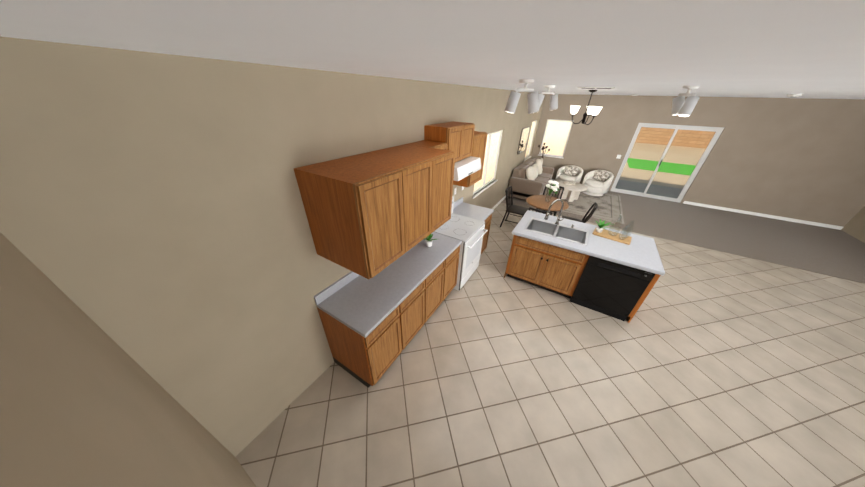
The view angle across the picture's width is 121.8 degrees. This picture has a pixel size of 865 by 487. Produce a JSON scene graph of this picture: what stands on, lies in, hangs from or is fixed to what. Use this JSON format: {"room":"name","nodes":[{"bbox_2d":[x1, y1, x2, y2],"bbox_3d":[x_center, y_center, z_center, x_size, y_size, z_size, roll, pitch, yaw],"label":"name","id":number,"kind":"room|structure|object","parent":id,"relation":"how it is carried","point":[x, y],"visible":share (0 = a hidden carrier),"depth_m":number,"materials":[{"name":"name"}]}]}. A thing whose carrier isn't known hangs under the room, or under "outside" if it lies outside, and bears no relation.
{"room":"kitchen","nodes":[
{"label":"kitchen","id":0,"kind":"room"},
{"bbox_2d":[0,232,255,486],"bbox_3d":[1.572,1.756,-0.436,7.600,2.740,0.150,19,36,26],"label":"wall","id":1,"kind":"structure","parent":0,"point":[86,400],"depth_m":0.60,"materials":[{"name":"paint"}]},
{"bbox_2d":[0,37,544,456],"bbox_3d":[0.963,-1.578,4.975,0.150,2.740,10.300,19,36,26],"label":"wall","id":2,"kind":"structure","parent":0,"point":[154,224],"depth_m":1.38,"materials":[{"name":"paint"}]},
{"bbox_2d":[314,272,360,303],"bbox_3d":[-0.602,0.136,2.898,0.020,0.098,1.828,19,36,26],"label":"backsplash","id":3,"kind":"structure","parent":2,"relation":"attached to","point":[345,280],"depth_m":2.38,"materials":[{"name":"grey stone"}]},
{"bbox_2d":[294,157,408,278],"bbox_3d":[-0.616,-0.222,1.933,0.638,0.740,0.435,19,36,26],"label":"upper cabinet","id":4,"kind":"object","parent":2,"relation":"attached to","point":[371,214],"depth_m":1.75,"materials":[{"name":"brown wood"}]},
{"bbox_2d":[346,150,433,249],"bbox_3d":[-0.389,-0.409,2.247,0.638,0.740,0.425,19,36,26],"label":"upper cabinet","id":5,"kind":"object","parent":2,"relation":"attached to","point":[419,168],"depth_m":2.10,"materials":[{"name":"brown wood"}]},
{"bbox_2d":[381,142,457,230],"bbox_3d":[-0.162,-0.595,2.561,0.638,0.740,0.435,19,36,26],"label":"upper cabinet","id":6,"kind":"object","parent":2,"relation":"attached to","point":[444,160],"depth_m":2.41,"materials":[{"name":"brown wood"}]},
{"bbox_2d":[414,138,449,149],"bbox_3d":[-0.069,-0.820,2.931,0.338,0.740,0.387,19,36,26],"label":"upper cabinet","id":7,"kind":"object","parent":2,"relation":"attached to","point":[427,141],"depth_m":2.79,"materials":[{"name":"brown wood"}]},
{"bbox_2d":[424,122,474,160],"bbox_3d":[0.238,-1.335,3.181,0.338,0.430,0.743,19,36,26],"label":"upper cabinet","id":8,"kind":"object","parent":2,"relation":"attached to","point":[460,135],"depth_m":2.99,"materials":[{"name":"brown wood"}]},
{"bbox_2d":[453,156,480,180],"bbox_3d":[0.301,-1.060,3.299,0.499,0.155,0.735,19,36,26],"label":"range hood","id":9,"kind":"object","parent":8,"relation":"attached to","point":[466,167],"visible":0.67,"depth_m":3.15,"materials":[{"name":"white metal"}]},
{"bbox_2d":[454,131,487,186],"bbox_3d":[0.570,-1.345,3.814,0.338,0.740,0.532,19,36,26],"label":"upper cabinet","id":10,"kind":"object","parent":2,"relation":"attached to","point":[480,138],"depth_m":3.74,"materials":[{"name":"brown wood"}]},
{"bbox_2d":[472,130,502,198],"bbox_3d":[1.196,-1.765,5.209,0.130,1.175,1.510,19,36,26],"label":"dining window","id":11,"kind":"structure","parent":2,"relation":"in","point":[493,142],"depth_m":5.39,"materials":[{"name":"white glass"}]},
{"bbox_2d":[492,195,505,209],"bbox_3d":[2.102,-1.325,7.151,0.014,0.085,5.840,19,36,26],"label":"baseboard","id":12,"kind":"structure","parent":2,"relation":"attached to","point":[504,197],"depth_m":6.86,"materials":[{"name":"white"}]},
{"bbox_2d":[517,126,529,154],"bbox_3d":[2.697,-3.054,7.131,0.024,0.700,0.860,19,36,26],"label":"wall mirror","id":13,"kind":"object","parent":2,"relation":"attached to","point":[523,139],"visible":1,"depth_m":7.05,"materials":[{"name":"brown mirror"}]},
{"bbox_2d":[524,120,536,160],"bbox_3d":[3.289,-3.473,8.111,0.130,1.205,0.940,19,36,26],"label":"window","id":14,"kind":"structure","parent":2,"relation":"in","point":[530,140],"depth_m":8.30,"materials":[{"name":"white glass"}]},
{"bbox_2d":[0,0,864,98],"bbox_3d":[4.284,-1.665,2.521,7.900,0.120,10.300,19,36,26],"label":"ceiling","id":15,"kind":"structure","parent":0,"point":[814,49],"depth_m":0.66,"materials":[{"name":"paint"}]},
{"bbox_2d":[504,79,538,113],"bbox_3d":[0.808,-1.287,2.120,0.271,0.256,0.240,19,36,26],"label":"track spotlight","id":16,"kind":"object","parent":15,"relation":"attached to","point":[533,102],"visible":1,"depth_m":2.10,"materials":[{"name":"white metal"}]},
{"bbox_2d":[538,85,557,109],"bbox_3d":[1.380,-1.752,2.902,0.283,0.256,0.236,19,36,26],"label":"track spotlight","id":17,"kind":"object","parent":15,"relation":"attached to","point":[553,101],"visible":0.73,"depth_m":2.88,"materials":[{"name":"white metal"}]},
{"bbox_2d":[570,90,601,124],"bbox_3d":[2.511,-2.223,3.942,0.458,0.490,0.455,19,36,26],"label":"chandelier","id":18,"kind":"object","parent":15,"relation":"hanging from","point":[594,111],"visible":1,"depth_m":3.93,"materials":[{"name":"white glass"}]},
{"bbox_2d":[577,87,614,88],"bbox_3d":[2.055,-1.955,3.029,0.400,0.013,0.300,19,36,26],"label":"ceiling vent","id":19,"kind":"object","parent":15,"relation":"in","point":[596,87],"visible":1,"depth_m":2.95,"materials":[{"name":"white"}]},
{"bbox_2d":[671,86,699,116],"bbox_3d":[2.437,-1.373,2.328,0.169,0.256,0.254,19,36,26],"label":"track spotlight","id":20,"kind":"object","parent":15,"relation":"attached to","point":[681,107],"visible":0.98,"depth_m":2.29,"materials":[{"name":"white metal"}]},
{"bbox_2d":[787,94,802,96],"bbox_3d":[5.090,-2.081,3.389,0.140,0.040,0.140,19,36,26],"label":"ceiling detector","id":21,"kind":"object","parent":15,"relation":"attached to","point":[793,95],"visible":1,"depth_m":3.35,"materials":[{"name":"white plastic"}]},
{"bbox_2d":[236,203,864,486],"bbox_3d":[3.395,1.443,2.868,7.600,0.100,6.870,19,36,26],"label":"floor","id":22,"kind":"structure","parent":0,"point":[705,367],"depth_m":2.50,"materials":[{"name":"beige tile"}]},
{"bbox_2d":[317,304,405,387],"bbox_3d":[-0.718,0.966,2.545,0.618,0.870,0.470,19,36,26],"label":"base cabinet","id":23,"kind":"object","parent":22,"relation":"on","point":[366,358],"depth_m":2.35,"materials":[{"name":"brown wood"}]},
{"bbox_2d":[316,232,461,335],"bbox_3d":[-0.344,0.285,2.800,0.632,0.042,1.828,19,36,26],"label":"countertop","id":24,"kind":"structure","parent":23,"relation":"on","point":[363,305],"depth_m":2.46,"materials":[{"name":"grey stone"}]},
{"bbox_2d":[425,234,435,246],"bbox_3d":[-0.032,-0.049,3.149,0.227,0.172,0.209,19,36,26],"label":"potted plant","id":25,"kind":"object","parent":24,"relation":"on","point":[428,240],"visible":0.96,"depth_m":3.15,"materials":[{"name":"white ceramic"}]},
{"bbox_2d":[402,280,425,345],"bbox_3d":[-0.473,0.764,2.885,0.618,0.870,0.460,19,36,26],"label":"base cabinet","id":26,"kind":"object","parent":22,"relation":"on","point":[414,306],"depth_m":2.72,"materials":[{"name":"brown wood"}]},
{"bbox_2d":[426,260,445,320],"bbox_3d":[-0.229,0.565,3.221,0.618,0.870,0.461,19,36,26],"label":"base cabinet","id":27,"kind":"object","parent":22,"relation":"on","point":[436,282],"depth_m":3.07,"materials":[{"name":"brown wood"}]},
{"bbox_2d":[446,244,459,296],"bbox_3d":[0.008,0.370,3.549,0.618,0.870,0.437,19,36,26],"label":"base cabinet","id":28,"kind":"object","parent":22,"relation":"on","point":[452,261],"depth_m":3.39,"materials":[{"name":"brown wood"}]},
{"bbox_2d":[434,196,487,290],"bbox_3d":[0.396,-0.011,3.855,0.729,1.215,0.743,19,36,26],"label":"range","id":29,"kind":"object","parent":22,"relation":"on","point":[469,232],"visible":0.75,"depth_m":3.67,"materials":[{"name":"white metal"}]},
{"bbox_2d":[453,197,493,253],"bbox_3d":[0.671,-0.227,4.416,0.633,1.010,0.547,19,36,26],"label":"base cabinet","id":30,"kind":"object","parent":22,"relation":"on","point":[461,207],"visible":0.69,"depth_m":4.25,"materials":[{"name":"brown wood"}]},
{"bbox_2d":[500,186,528,226],"bbox_3d":[1.885,-0.792,5.515,0.547,0.883,0.440,19,36,26],"label":"dining chair","id":31,"kind":"object","parent":22,"relation":"on","point":[516,209],"visible":0.83,"depth_m":5.50,"materials":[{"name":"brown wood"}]},
{"bbox_2d":[529,207,551,214],"bbox_3d":[2.084,-0.342,4.789,0.440,0.883,0.547,19,36,26],"label":"dining chair","id":32,"kind":"object","parent":22,"relation":"on","point":[537,210],"visible":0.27,"depth_m":4.38,"materials":[{"name":"black metal"}]},
{"bbox_2d":[526,195,568,213],"bbox_3d":[2.410,-0.559,5.274,0.830,0.755,0.830,19,36,26],"label":"dining table","id":33,"kind":"object","parent":22,"relation":"on","point":[537,201],"visible":0.56,"depth_m":5.01,"materials":[{"name":"brown wood"}]},
{"bbox_2d":[545,180,558,201],"bbox_3d":[2.476,-1.097,4.987,0.266,0.463,0.318,19,36,26],"label":"flower vase","id":34,"kind":"object","parent":33,"relation":"on","point":[555,186],"visible":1,"depth_m":4.88,"materials":[{"name":"clear glass"}]},
{"bbox_2d":[536,184,563,215],"bbox_3d":[2.739,-0.880,5.695,0.440,0.883,0.547,19,36,26],"label":"dining chair","id":35,"kind":"object","parent":22,"relation":"on","point":[555,212],"visible":0.25,"depth_m":5.61,"materials":[{"name":"black metal"}]},
{"bbox_2d":[561,202,597,222],"bbox_3d":[2.938,-0.430,4.968,0.547,0.883,0.440,19,36,26],"label":"dining chair","id":36,"kind":"object","parent":22,"relation":"on","point":[585,219],"visible":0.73,"depth_m":4.86,"materials":[{"name":"black metal"}]},
{"bbox_2d":[504,235,662,322],"bbox_3d":[2.196,0.288,3.783,1.768,0.862,0.942,19,36,26],"label":"kitchen island","id":37,"kind":"object","parent":22,"relation":"on","point":[578,263],"depth_m":3.38,"materials":[{"name":"brown wood"}]},
{"bbox_2d":[512,211,664,274],"bbox_3d":[2.200,-0.107,3.557,1.800,0.054,0.960,19,36,26],"label":"island countertop","id":38,"kind":"structure","parent":37,"relation":"on","point":[642,252],"depth_m":3.28,"materials":[{"name":"white stone"}]},
{"bbox_2d":[544,199,563,222],"bbox_3d":[1.881,-0.471,3.667,0.260,0.430,0.263,19,36,26],"label":"faucet","id":39,"kind":"object","parent":38,"relation":"on","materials":[{"name":"silver metal"}]},
{"bbox_2d":[524,219,587,246],"bbox_3d":[1.879,-0.122,3.699,0.836,0.198,0.516,19,36,26],"label":"sink","id":40,"kind":"object","parent":38,"relation":"in","point":[557,230],"depth_m":3.77,"materials":[{"name":"silver metal"}]},
{"bbox_2d":[592,215,634,244],"bbox_3d":[2.607,-0.261,3.460,0.539,0.325,0.374,19,36,26],"label":"decorative tray","id":41,"kind":"object","parent":38,"relation":"on","point":[600,230],"visible":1,"depth_m":3.48,"materials":[{"name":"brown wood"}]},
{"bbox_2d":[501,183,864,282],"bbox_3d":[6.035,-0.728,6.516,7.600,0.104,3.130,19,36,26],"label":"floor carpet","id":42,"kind":"object","parent":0,"point":[827,251],"visible":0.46,"depth_m":5.63,"materials":[{"name":"grey carpet"}]},
{"bbox_2d":[525,184,623,223],"bbox_3d":[4.356,-1.356,7.359,2.400,0.010,2.430,19,36,26],"label":"rug","id":43,"kind":"object","parent":42,"relation":"on","point":[609,208],"visible":0.57,"depth_m":6.90,"materials":[{"name":"beige carpet"}]},
{"bbox_2d":[507,158,553,199],"bbox_3d":[3.180,-2.087,7.617,0.930,0.914,2.120,19,36,26],"label":"sofa","id":44,"kind":"object","parent":43,"relation":"on","point":[531,177],"visible":0.92,"depth_m":6.99,"materials":[{"name":"brown fabric"}]},
{"bbox_2d":[555,165,582,188],"bbox_3d":[4.571,-2.218,8.107,0.756,0.685,0.738,26,39,34],"label":"accent chair","id":45,"kind":"object","parent":43,"relation":"on","point":[570,173],"visible":0.75,"depth_m":8.03,"materials":[{"name":"fabric"}]},
{"bbox_2d":[558,180,586,201],"bbox_3d":[4.131,-1.598,7.220,0.820,0.535,0.820,19,36,26],"label":"coffee table","id":46,"kind":"object","parent":43,"relation":"on","point":[572,191],"visible":0.81,"depth_m":7.12,"materials":[{"name":"stone"}]},
{"bbox_2d":[582,170,613,195],"bbox_3d":[5.235,-1.940,7.681,0.738,0.685,0.756,-18,36,-28],"label":"accent chair","id":47,"kind":"object","parent":43,"relation":"on","point":[596,182],"visible":0.92,"depth_m":7.56,"materials":[{"name":"fabric"}]},
{"bbox_3d":[3.820,-2.522,8.731,0.470,0.540,0.470,19,36,26],"label":"side table","id":48,"kind":"object","parent":42,"relation":"on","visible":0},
{"bbox_2d":[538,143,549,163],"bbox_3d":[3.840,-3.101,8.403,0.389,0.788,0.198,19,36,26],"label":"vase","id":49,"kind":"object","parent":48,"relation":"on","point":[543,148],"visible":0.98,"depth_m":8.32,"materials":[{"name":"ceramic"}]},
{"bbox_2d":[531,94,864,226],"bbox_3d":[6.996,-2.627,6.939,7.750,2.740,0.150,19,36,26],"label":"wall","id":50,"kind":"structure","parent":0,"point":[799,158],"depth_m":6.16,"materials":[{"name":"paint"}]},
{"bbox_2d":[539,119,573,158],"bbox_3d":[4.234,-3.606,8.300,0.870,1.175,0.130,19,36,26],"label":"window","id":51,"kind":"structure","parent":50,"relation":"in","point":[556,136],"depth_m":8.30,"materials":[{"name":"white glass"}]},
{"bbox_2d":[610,123,723,202],"bbox_3d":[6.796,-2.401,7.203,1.810,2.070,0.092,19,36,26],"label":"sliding door","id":52,"kind":"structure","parent":50,"relation":"in","point":[714,139],"depth_m":7.07,"materials":[{"name":"clear glass"}]},
{"bbox_2d":[683,201,842,229],"bbox_3d":[8.821,-0.807,6.589,2.980,0.085,0.014,19,36,26],"label":"baseboard","id":53,"kind":"structure","parent":50,"relation":"attached to","point":[755,214],"depth_m":6.49,"materials":[{"name":"white"}]},
{"bbox_2d":[841,206,864,242],"bbox_3d":[7.502,0.718,1.506,0.150,2.740,10.150,19,36,26],"label":"wall","id":54,"kind":"structure","parent":0,"point":[854,226],"depth_m":5.64,"materials":[{"name":"paint"}]},
{"label":"outside","id":55,"kind":"structure","parent":0,"visible":0},
{"bbox_2d":[612,142,705,202],"bbox_3d":[14.736,-5.683,15.004,36.000,0.100,22.450,19,36,26],"label":"ground","id":56,"kind":"structure","parent":55,"point":[658,180],"depth_m":10.31,"materials":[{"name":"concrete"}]},
{"bbox_2d":[627,158,695,175],"bbox_3d":[12.079,-3.267,10.861,5.450,0.015,2.600,19,36,26],"label":"turf","id":57,"kind":"structure","parent":56,"relation":"on","point":[666,168],"depth_m":11.41,"materials":[{"name":"green plant"}]},
{"bbox_2d":[635,127,715,147],"bbox_3d":[16.512,-7.897,16.957,36.440,1.730,0.320,19,36,26],"label":"fence","id":58,"kind":"object","parent":56,"relation":"on","point":[666,140],"depth_m":16.82,"materials":[{"name":"orange wood"}]}
]}

